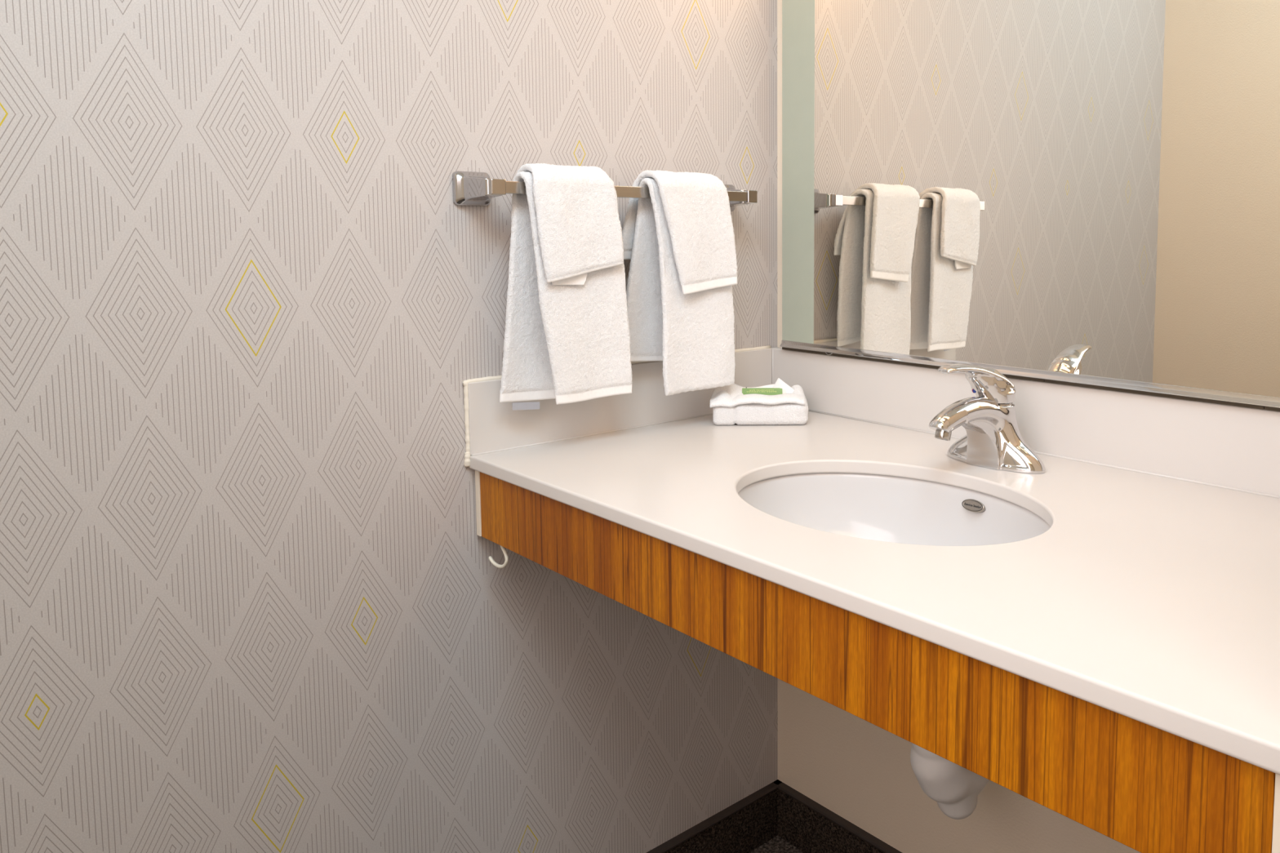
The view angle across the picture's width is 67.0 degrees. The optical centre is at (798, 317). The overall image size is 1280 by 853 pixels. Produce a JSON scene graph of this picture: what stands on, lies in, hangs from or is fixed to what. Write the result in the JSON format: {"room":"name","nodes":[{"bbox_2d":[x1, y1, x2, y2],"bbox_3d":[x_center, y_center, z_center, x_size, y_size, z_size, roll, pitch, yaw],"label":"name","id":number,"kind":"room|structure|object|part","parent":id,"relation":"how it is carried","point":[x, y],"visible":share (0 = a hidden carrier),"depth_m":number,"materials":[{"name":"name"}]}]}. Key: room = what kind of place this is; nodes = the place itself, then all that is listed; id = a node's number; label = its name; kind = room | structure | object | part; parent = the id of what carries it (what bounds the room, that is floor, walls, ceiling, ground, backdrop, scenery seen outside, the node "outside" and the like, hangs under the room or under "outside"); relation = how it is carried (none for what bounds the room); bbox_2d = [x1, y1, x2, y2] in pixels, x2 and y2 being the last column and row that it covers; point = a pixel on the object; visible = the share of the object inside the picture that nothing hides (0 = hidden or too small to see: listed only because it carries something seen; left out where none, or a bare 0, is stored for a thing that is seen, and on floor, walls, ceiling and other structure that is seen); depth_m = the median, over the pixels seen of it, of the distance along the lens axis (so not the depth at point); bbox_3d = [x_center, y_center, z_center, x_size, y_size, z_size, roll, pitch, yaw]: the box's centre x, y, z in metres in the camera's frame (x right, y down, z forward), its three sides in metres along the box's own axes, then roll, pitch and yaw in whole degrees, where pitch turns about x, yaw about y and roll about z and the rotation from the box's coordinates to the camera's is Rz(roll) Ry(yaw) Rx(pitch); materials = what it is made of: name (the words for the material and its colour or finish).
{"room":"hotel bathroom","nodes":[
{"label":"hotel bathroom","id":0,"kind":"room"},
{"bbox_2d":[0,0,777,852],"bbox_3d":[-0.633,-0.185,1.160,1.585,2.400,0.100,-5,7,-45],"label":"wall","id":1,"kind":"structure","parent":0,"point":[252,600],"depth_m":1.16,"materials":[{"name":"paper"}]},
{"bbox_2d":[452,170,757,211],"bbox_3d":[-0.258,-0.185,1.409,0.494,0.046,0.079,-5,7,-45],"label":"towel bar","id":2,"kind":"object","parent":1,"relation":"attached to","point":[469,188],"visible":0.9,"depth_m":1.26,"materials":[{"name":"silver metal"}]},
{"bbox_3d":[-0.417,-0.172,1.256,0.052,0.046,0.070,-5,7,-45],"label":"post","id":3,"kind":"part","parent":2,"relation":"part of","materials":[{"name":"silver metal"}]},
{"bbox_2d":[499,171,632,409],"bbox_3d":[-0.321,-0.035,1.323,0.189,0.328,0.065,-5,7,-45],"label":"hand towel","id":4,"kind":"object","parent":2,"relation":"hanging from","point":[566,344],"visible":0.78,"depth_m":1.30,"materials":[{"name":"white fabric"}]},
{"bbox_2d":[516,163,623,284],"bbox_3d":[-0.315,-0.129,1.317,0.149,0.165,0.086,-5,7,-45],"label":"washcloth","id":5,"kind":"object","parent":4,"relation":"on","point":[580,229],"visible":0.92,"depth_m":1.28,"materials":[{"name":"white fabric"}]},
{"bbox_2d":[626,177,735,395],"bbox_3d":[-0.178,-0.049,1.465,0.198,0.326,0.067,-5,7,-45],"label":"hand towel","id":6,"kind":"object","parent":2,"relation":"hanging from","point":[692,334],"visible":0.76,"depth_m":1.44,"materials":[{"name":"white fabric"}]},
{"bbox_2d":[622,169,737,294],"bbox_3d":[-0.179,-0.131,1.452,0.195,0.185,0.087,-5,7,-45],"label":"washcloth","id":7,"kind":"object","parent":6,"relation":"on","point":[696,205],"visible":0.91,"depth_m":1.43,"materials":[{"name":"white fabric"}]},
{"bbox_3d":[-0.104,-0.199,1.567,0.052,0.046,0.070,-5,7,-45],"label":"post","id":8,"kind":"part","parent":2,"relation":"part of","materials":[{"name":"silver metal"}]},
{"bbox_2d":[646,779,782,852],"bbox_3d":[-0.594,0.964,1.220,1.585,0.100,0.016,-5,7,-45],"label":"baseboard","id":9,"kind":"structure","parent":1,"relation":"attached to","point":[747,824],"depth_m":1.70,"materials":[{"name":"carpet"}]},
{"bbox_2d":[750,835,804,852],"bbox_3d":[0.283,1.118,0.350,1.785,0.050,2.700,-5,7,-45],"label":"floor","id":10,"kind":"structure","parent":0,"point":[776,845],"depth_m":1.74,"materials":[{"name":"carpet"}]},
{"bbox_2d":[777,0,1140,852],"bbox_3d":[0.846,-0.157,0.871,0.100,2.400,2.600,-5,7,-45],"label":"wall","id":11,"kind":"structure","parent":0,"point":[860,771],"depth_m":1.59,"materials":[{"name":"beige paint"}]},
{"bbox_2d":[773,779,902,852],"bbox_3d":[0.331,0.950,1.403,0.016,0.100,1.062,-5,7,-45],"label":"baseboard","id":12,"kind":"structure","parent":11,"relation":"attached to","point":[803,823],"depth_m":1.70,"materials":[{"name":"carpet"}]},
{"bbox_2d":[462,345,1279,852],"bbox_3d":[0.126,0.208,1.133,0.594,0.219,1.064,-5,7,-45],"label":"countertop","id":13,"kind":"structure","parent":11,"relation":"attached to","point":[1113,668],"depth_m":0.91,"materials":[{"name":"stone"}]},
{"bbox_2d":[488,546,508,568],"bbox_3d":[-0.405,0.321,1.289,0.044,0.037,0.010,4,7,40],"label":"hook","id":14,"kind":"object","parent":13,"relation":"attached to","point":[503,548],"visible":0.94,"depth_m":1.28,"materials":[{"name":"white plastic"}]},
{"bbox_2d":[710,377,808,425],"bbox_3d":[-0.064,0.135,1.544,0.159,0.066,0.109,0,5,-4],"label":"folded washcloth","id":15,"kind":"object","parent":13,"relation":"on","point":[730,406],"visible":0.97,"depth_m":1.50,"materials":[{"name":"white fabric"}]},
{"bbox_2d":[739,383,786,395],"bbox_3d":[-0.066,0.123,1.550,0.092,0.024,0.043,0,5,-2],"label":"soap bar","id":16,"kind":"object","parent":15,"relation":"on","point":[768,389],"visible":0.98,"depth_m":1.55,"materials":[{"name":"green paper"}]},
{"bbox_2d":[737,472,1050,546],"bbox_3d":[0.100,0.302,1.111,0.352,0.154,0.457,-5,7,-45],"label":"undermount sink","id":17,"kind":"object","parent":13,"relation":"in","point":[873,507],"visible":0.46,"depth_m":1.26,"materials":[{"name":"ceramic"}]},
{"bbox_2d":[910,742,989,819],"bbox_3d":[0.225,0.512,1.254,0.314,0.286,0.075,-5,7,-45],"label":"trap","id":18,"kind":"object","parent":17,"relation":"attached to","point":[956,789],"visible":0.16,"depth_m":1.19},
{"bbox_3d":[0.220,0.237,1.194,0.005,0.011,0.030,-4,6,-39],"label":"badge plate","id":19,"kind":"part","parent":17,"relation":"part of","materials":[{"name":"silver metal"}]},
{"bbox_2d":[928,364,1045,473],"bbox_3d":[0.222,0.126,1.240,0.163,0.138,0.136,-2,5,-19],"label":"faucet","id":20,"kind":"object","parent":13,"relation":"on","point":[993,439],"visible":1,"depth_m":1.22,"materials":[{"name":"silver metal"}]},
{"bbox_3d":[0.199,0.124,1.191,0.094,0.040,0.040,-5,7,-45],"label":"spout","id":21,"kind":"part","parent":20,"relation":"part of","materials":[{"name":"silver metal"}]},
{"bbox_3d":[0.231,0.080,1.228,0.123,0.046,0.043,-3,6,-34],"label":"lever","id":22,"kind":"part","parent":20,"relation":"part of","materials":[{"name":"silver metal"}]},
{"bbox_2d":[779,0,1279,411],"bbox_3d":[0.336,-0.383,1.269,0.032,0.942,1.010,-5,7,-45],"label":"vanity mirror","id":23,"kind":"object","parent":11,"relation":"attached to","point":[1086,193],"visible":1,"depth_m":1.28,"materials":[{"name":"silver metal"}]}
]}

